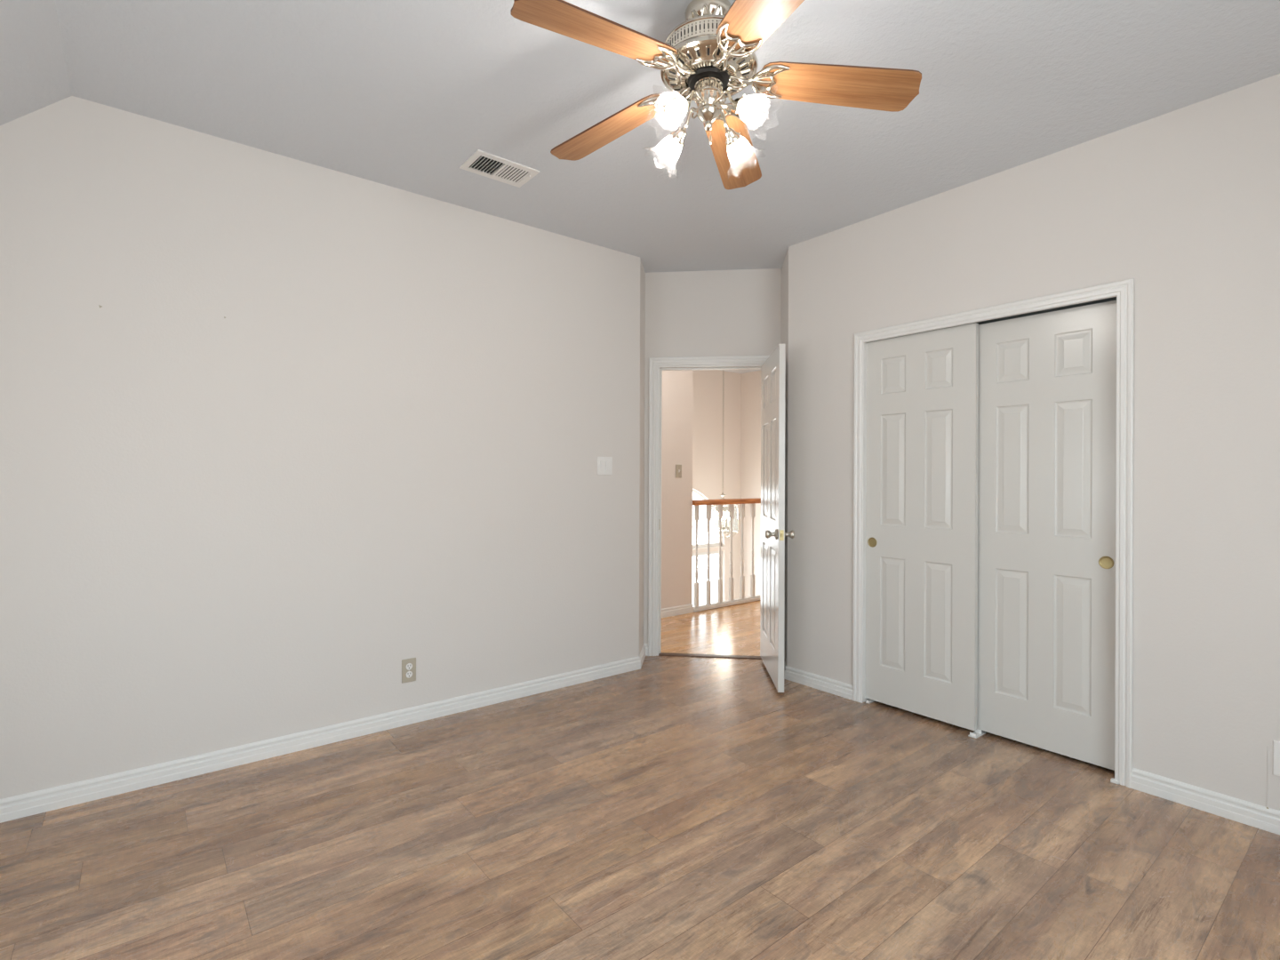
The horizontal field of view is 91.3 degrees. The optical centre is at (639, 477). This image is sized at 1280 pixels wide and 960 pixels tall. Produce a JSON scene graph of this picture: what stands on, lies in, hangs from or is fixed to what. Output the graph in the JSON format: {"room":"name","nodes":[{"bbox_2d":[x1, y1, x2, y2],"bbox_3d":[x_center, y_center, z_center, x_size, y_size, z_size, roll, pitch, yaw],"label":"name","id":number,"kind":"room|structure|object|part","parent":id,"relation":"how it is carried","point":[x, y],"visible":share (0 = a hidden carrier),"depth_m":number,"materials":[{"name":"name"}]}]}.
{"room":"empty bedroom","nodes":[
{"label":"empty bedroom","id":0,"kind":"room"},
{"bbox_2d":[0,0,71,125],"bbox_3d":[-1.258,-1.088,0.506,0.919,0.972,4.407,0,0,-39],"label":"ceiling","id":1,"kind":"structure","parent":0,"point":[34,76],"depth_m":2.10,"materials":[{"name":"white paint"}]},
{"bbox_2d":[0,96,645,799],"bbox_3d":[-1.466,-0.103,3.204,3.946,2.743,0.303,0,0,-39],"label":"wall","id":2,"kind":"structure","parent":0,"point":[218,532],"depth_m":2.85,"materials":[{"name":"paint"}]},
{"bbox_2d":[0,643,647,823],"bbox_3d":[-1.385,1.228,3.210,3.849,0.081,0.238,0,0,-39],"label":"baseboard","id":3,"kind":"structure","parent":2,"relation":"attached to","point":[30,804],"depth_m":2.85,"materials":[{"name":"white paint"}]},
{"bbox_2d":[401,657,415,683],"bbox_3d":[-1.191,0.995,3.227,0.072,0.120,0.009,0,0,-39],"label":"wall outlet","id":4,"kind":"object","parent":2,"relation":"attached to","point":[408,665],"visible":1,"depth_m":3.22,"materials":[{"name":"beige plastic"}]},
{"bbox_2d":[405,663,412,670],"bbox_3d":[-1.190,0.974,3.225,0.034,0.034,0.004,0,0,-39],"label":"receptacle","id":5,"kind":"object","parent":4,"relation":"attached to","point":[408,666],"depth_m":3.22,"materials":[{"name":"white plastic"}]},
{"bbox_2d":[405,671,412,678],"bbox_3d":[-1.190,1.015,3.225,0.034,0.034,0.004,0,0,-39],"label":"receptacle","id":6,"kind":"object","parent":4,"relation":"attached to","point":[408,674],"depth_m":3.22,"materials":[{"name":"white plastic"}]},
{"bbox_2d":[597,456,612,474],"bbox_3d":[-0.222,-0.074,3.994,0.116,0.116,0.015,0,0,-39],"label":"light switch","id":7,"kind":"object","parent":2,"relation":"attached to","point":[604,464],"visible":1,"depth_m":3.99,"materials":[{"name":"white plastic"}]},
{"bbox_2d":[0,655,1279,959],"bbox_3d":[0.306,1.275,1.958,5.170,0.001,4.672,0,0,-39],"label":"floor","id":8,"kind":"structure","parent":0,"point":[670,807],"depth_m":2.13,"materials":[{"name":"brown wood"}]},
{"bbox_2d":[658,652,761,659],"bbox_3d":[0.510,1.273,4.466,0.750,0.006,0.060,0,0,6],"label":"threshold strip","id":9,"kind":"object","parent":8,"relation":"on","point":[660,653],"visible":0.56,"depth_m":4.46,"materials":[{"name":"brown wood"}]},
{"bbox_2d":[865,698,875,703],"bbox_3d":[1.317,1.273,3.570,0.078,0.012,0.020,0,0,-39],"label":"door stop","id":10,"kind":"object","parent":8,"relation":"on","point":[869,700],"visible":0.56,"depth_m":3.55,"materials":[{"name":"white plastic"}]},
{"bbox_2d":[968,728,985,738],"bbox_3d":[1.679,1.268,3.116,0.110,0.024,0.040,0,0,-39],"label":"guide","id":11,"kind":"object","parent":8,"relation":"on","point":[978,732],"visible":1,"depth_m":3.10,"materials":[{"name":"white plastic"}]},
{"bbox_2d":[55,0,1279,373],"bbox_3d":[0.940,-1.515,4.060,6.949,0.100,7.220,0,0,-39],"label":"ceiling","id":12,"kind":"structure","parent":0,"point":[400,94],"depth_m":2.39,"materials":[{"name":"white paint"}]},
{"bbox_2d":[459,149,539,187],"bbox_3d":[-0.668,-1.464,2.984,0.316,0.014,0.208,0,0,-39],"label":"ceiling vent","id":13,"kind":"object","parent":12,"relation":"in","point":[482,163],"visible":1,"depth_m":2.98,"materials":[{"name":"white plastic"}]},
{"bbox_2d":[510,0,921,189],"bbox_3d":[0.177,-1.236,1.953,1.233,0.465,1.260,0,0,-39],"label":"ceiling fan","id":14,"kind":"object","parent":12,"relation":"hanging from","point":[709,58],"visible":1,"depth_m":1.92,"materials":[{"name":"brown wood"}]},
{"bbox_3d":[-0.116,-1.233,1.732,0.502,0.006,0.156,-7,16,-36],"label":"blade","id":15,"kind":"part","parent":14,"relation":"part of","materials":[{"name":"brown wood"}]},
{"bbox_3d":[-0.109,-1.233,2.221,0.502,0.006,0.156,-7,7,37],"label":"blade","id":16,"kind":"part","parent":14,"relation":"part of","materials":[{"name":"brown wood"}]},
{"bbox_3d":[0.102,-1.096,2.083,0.043,0.043,0.062,0,-36,-45],"label":"bulb","id":17,"kind":"part","parent":14,"relation":"part of","materials":[{"name":"white glass"}]},
{"bbox_3d":[0.104,-1.096,1.859,0.043,0.043,0.062,0,36,45],"label":"bulb","id":18,"kind":"part","parent":14,"relation":"part of","materials":[{"name":"white glass"}]},
{"bbox_2d":[670,127,686,146],"bbox_3d":[0.130,-1.126,2.053,0.057,0.057,0.040,0,-36,-45],"label":"socket","id":19,"kind":"object","parent":14,"relation":"attached to","point":[678,136],"depth_m":2.04,"materials":[{"name":"silver metal"}]},
{"bbox_2d":[672,95,690,117],"bbox_3d":[0.135,-1.126,1.886,0.057,0.057,0.040,0,36,45],"label":"socket","id":20,"kind":"object","parent":14,"relation":"attached to","point":[684,102],"depth_m":1.87,"materials":[{"name":"white glass"}]},
{"bbox_3d":[0.165,-1.162,2.021,0.076,0.062,0.014,0,0,45],"label":"light arm","id":21,"kind":"part","parent":14,"relation":"part of","materials":[{"name":"silver metal"}]},
{"bbox_3d":[0.166,-1.162,1.922,0.014,0.062,0.076,0,0,45],"label":"light arm","id":22,"kind":"part","parent":14,"relation":"part of","materials":[{"name":"silver metal"}]},
{"bbox_3d":[0.227,-1.087,2.018,0.012,0.032,0.012,0,0,-39],"label":"chain pull","id":23,"kind":"part","parent":14,"relation":"part of","materials":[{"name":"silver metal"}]},
{"bbox_3d":[0.265,-1.161,2.022,0.014,0.062,0.076,0,0,45],"label":"light arm","id":24,"kind":"part","parent":14,"relation":"part of","materials":[{"name":"silver metal"}]},
{"bbox_3d":[0.266,-1.161,1.922,0.076,0.062,0.014,0,0,45],"label":"light arm","id":25,"kind":"part","parent":14,"relation":"part of","materials":[{"name":"silver metal"}]},
{"bbox_3d":[0.351,-1.231,2.358,0.156,0.006,0.502,-12,-9,18],"label":"blade","id":26,"kind":"part","parent":14,"relation":"part of","materials":[{"name":"brown wood"}]},
{"bbox_2d":[725,128,740,145],"bbox_3d":[0.296,-1.125,2.057,0.057,0.057,0.040,0,-36,45],"label":"socket","id":27,"kind":"object","parent":14,"relation":"attached to","point":[732,137],"depth_m":2.04,"materials":[{"name":"silver metal"}]},
{"bbox_3d":[0.327,-1.095,2.085,0.043,0.043,0.062,0,-36,45],"label":"bulb","id":28,"kind":"part","parent":14,"relation":"part of","materials":[{"name":"white glass"}]},
{"bbox_2d":[732,94,749,115],"bbox_3d":[0.301,-1.125,1.891,0.057,0.057,0.040,0,36,-45],"label":"socket","id":29,"kind":"object","parent":14,"relation":"attached to","point":[739,104],"depth_m":1.87,"materials":[{"name":"white glass"}]},
{"bbox_3d":[0.329,-1.095,1.861,0.043,0.043,0.062,0,36,-45],"label":"bulb","id":30,"kind":"part","parent":14,"relation":"part of","materials":[{"name":"white glass"}]},
{"bbox_3d":[0.344,-1.231,1.583,0.156,0.006,0.502,12,2,-19],"label":"blade","id":31,"kind":"part","parent":14,"relation":"part of","materials":[{"name":"brown wood"}]},
{"bbox_3d":[0.625,-1.230,1.966,0.502,0.006,0.156,6,-12,1],"label":"blade","id":32,"kind":"part","parent":14,"relation":"part of","materials":[{"name":"brown wood"}]},
{"bbox_2d":[706,369,738,537],"bbox_3d":[0.984,-0.379,7.400,0.362,2.172,0.370,0,0,-39],"label":"chandelier","id":33,"kind":"object","parent":12,"relation":"hanging from","point":[723,494],"visible":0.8,"depth_m":7.39,"materials":[{"name":"white glass"}]},
{"bbox_3d":[0.985,-0.613,7.400,0.017,1.655,0.017,0,0,6],"label":"chain","id":34,"kind":"part","parent":33,"relation":"part of","materials":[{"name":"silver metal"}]},
{"bbox_2d":[716,504,730,529],"bbox_3d":[0.980,0.450,7.400,0.142,0.345,0.143,0,0,-22],"label":"candle","id":35,"kind":"object","parent":33,"relation":"on","point":[724,526],"depth_m":7.39,"materials":[{"name":"white glass"}]},
{"bbox_2d":[661,370,693,608],"bbox_3d":[-1.084,1.349,5.752,2.692,5.643,1.685,0,0,-39],"label":"wall","id":36,"kind":"structure","parent":0,"point":[677,386],"depth_m":5.80,"materials":[{"name":"beige paint"}]},
{"bbox_2d":[661,603,693,617],"bbox_3d":[-0.553,1.232,5.087,2.692,0.081,0.016,0,0,-39],"label":"baseboard","id":37,"kind":"structure","parent":36,"relation":"attached to","point":[669,612],"depth_m":5.80,"materials":[{"name":"white paint"}]},
{"bbox_2d":[675,464,681,477],"bbox_3d":[0.364,-0.059,5.814,0.072,0.120,0.018,0,0,-39],"label":"light switch","id":38,"kind":"object","parent":36,"relation":"attached to","point":[678,468],"visible":1,"depth_m":5.81,"materials":[{"name":"beige plastic"}]},
{"bbox_2d":[661,600,760,655],"bbox_3d":[1.173,1.279,5.457,4.585,0.001,1.660,0,0,-39],"label":"floor","id":39,"kind":"structure","parent":0,"point":[734,629],"depth_m":5.16,"materials":[{"name":"brown wood"}]},
{"bbox_2d":[692,497,760,611],"bbox_3d":[1.479,0.746,6.726,2.526,1.059,0.078,0,0,-39],"label":"railing","id":40,"kind":"object","parent":39,"relation":"on","point":[696,503],"visible":0.34,"depth_m":6.18,"materials":[{"name":"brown wood"}]},
{"bbox_3d":[1.485,0.242,6.721,2.526,0.051,0.066,0,0,-39],"label":"handrail","id":41,"kind":"part","parent":40,"relation":"part of","materials":[{"name":"brown wood"}]},
{"bbox_3d":[1.476,1.255,6.728,2.526,0.042,0.073,0,0,-39],"label":"rail","id":42,"kind":"part","parent":40,"relation":"part of","materials":[{"name":"white paint"}]},
{"bbox_2d":[643,268,781,643],"bbox_3d":[0.514,-0.096,4.494,0.959,2.743,0.115,0,0,6],"label":"wall","id":43,"kind":"structure","parent":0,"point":[737,312],"depth_m":4.44,"materials":[{"name":"paint"}]},
{"bbox_2d":[648,355,769,655],"bbox_3d":[0.517,0.210,4.493,0.902,2.132,0.152,0,0,6],"label":"door frame","id":44,"kind":"structure","parent":43,"relation":"attached to","point":[657,365],"depth_m":4.47,"materials":[{"name":"white paint"}]},
{"bbox_2d":[760,344,795,692],"bbox_3d":[0.846,0.236,4.018,0.175,2.032,0.764,0,0,3],"label":"door","id":45,"kind":"structure","parent":44,"relation":"attached to","point":[773,534],"depth_m":3.84,"materials":[{"name":"grey paint"}]},
{"bbox_3d":[0.777,0.337,3.712,0.070,0.064,0.064,0,0,3],"label":"knob","id":46,"kind":"part","parent":45,"relation":"part of","materials":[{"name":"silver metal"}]},
{"bbox_3d":[0.826,0.337,3.642,0.023,0.060,0.011,0,0,3],"label":"latch plate","id":47,"kind":"part","parent":45,"relation":"part of","materials":[{"name":"gold metal"}]},
{"bbox_3d":[0.881,0.337,3.706,0.070,0.064,0.064,0,0,3],"label":"knob","id":48,"kind":"part","parent":45,"relation":"part of","materials":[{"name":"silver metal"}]},
{"bbox_2d":[692,369,741,600],"bbox_3d":[0.344,1.354,8.053,2.641,5.643,0.130,0,0,-39],"label":"wall","id":49,"kind":"structure","parent":0,"point":[708,410],"depth_m":8.58,"materials":[{"name":"beige paint"}]},
{"bbox_2d":[692,489,721,548],"bbox_3d":[0.470,0.529,8.164,1.666,0.833,0.050,0,0,-39],"label":"window","id":50,"kind":"structure","parent":49,"relation":"in","point":[714,544],"depth_m":8.52,"materials":[{"name":"white paint"}]},
{"bbox_2d":[692,550,721,601],"bbox_3d":[0.464,2.063,8.164,1.666,2.125,0.060,0,0,-39],"label":"window","id":51,"kind":"structure","parent":49,"relation":"in","point":[712,552],"depth_m":8.65,"materials":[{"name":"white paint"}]},
{"bbox_2d":[740,370,760,597],"bbox_3d":[2.468,1.362,7.605,0.120,5.643,3.600,0,0,-39],"label":"wall","id":52,"kind":"structure","parent":0,"point":[750,455],"depth_m":8.67,"materials":[{"name":"beige paint"}]},
{"bbox_2d":[781,73,1279,810],"bbox_3d":[2.061,-0.090,2.868,0.371,2.743,3.711,0,0,-39],"label":"wall","id":53,"kind":"structure","parent":0,"point":[1183,204],"depth_m":2.53,"materials":[{"name":"paint"}]},
{"bbox_2d":[784,659,852,700],"bbox_3d":[1.017,1.237,3.964,0.186,0.081,0.833,0,0,-18],"label":"baseboard","id":54,"kind":"structure","parent":53,"relation":"attached to","point":[838,688],"depth_m":3.78,"materials":[{"name":"white paint"}]},
{"bbox_2d":[852,278,1134,788],"bbox_3d":[1.675,0.228,3.126,0.140,2.104,1.293,0,0,-39],"label":"trim","id":55,"kind":"structure","parent":53,"relation":"attached to","point":[1124,290],"depth_m":2.63,"materials":[{"name":"white paint"}]},
{"bbox_2d":[871,296,1116,342],"bbox_3d":[1.691,-0.779,3.135,0.099,0.030,1.177,0,0,-39],"label":"door track","id":56,"kind":"object","parent":53,"relation":"attached to","point":[1113,298],"visible":0.24,"depth_m":2.92,"materials":[{"name":"silver metal"}]},
{"bbox_2d":[865,322,978,730],"bbox_3d":[1.485,0.245,3.349,0.033,2.026,0.604,0,0,-39],"label":"door","id":57,"kind":"structure","parent":56,"relation":"hanging from","point":[923,388],"depth_m":3.31,"materials":[{"name":"grey paint"}]},
{"bbox_3d":[1.314,0.367,3.541,0.004,0.056,0.056,0,0,-39],"label":"finger pull","id":58,"kind":"part","parent":57,"relation":"part of","materials":[{"name":"gold metal"}]},
{"bbox_2d":[976,300,1116,770],"bbox_3d":[1.880,0.248,2.925,0.033,2.026,0.600,0,0,-39],"label":"door","id":59,"kind":"structure","parent":56,"relation":"hanging from","point":[1046,456],"depth_m":2.89,"materials":[{"name":"grey paint"}]},
{"bbox_3d":[2.026,0.370,2.719,0.004,0.056,0.056,0,0,-39],"label":"finger pull","id":60,"kind":"part","parent":59,"relation":"part of","materials":[{"name":"gold metal"}]},
{"bbox_2d":[1131,768,1279,834],"bbox_3d":[2.547,1.243,1.942,0.016,0.081,1.650,0,0,-39],"label":"baseboard","id":61,"kind":"structure","parent":53,"relation":"attached to","point":[1255,815],"depth_m":2.40,"materials":[{"name":"white paint"}]},
{"bbox_2d":[1272,740,1279,775],"bbox_3d":[2.317,1.014,2.239,0.007,0.124,0.072,0,0,-39],"label":"blank plate","id":62,"kind":"object","parent":53,"relation":"attached to","point":[1276,744],"visible":1,"depth_m":2.26,"materials":[{"name":"white plastic"}]}
]}

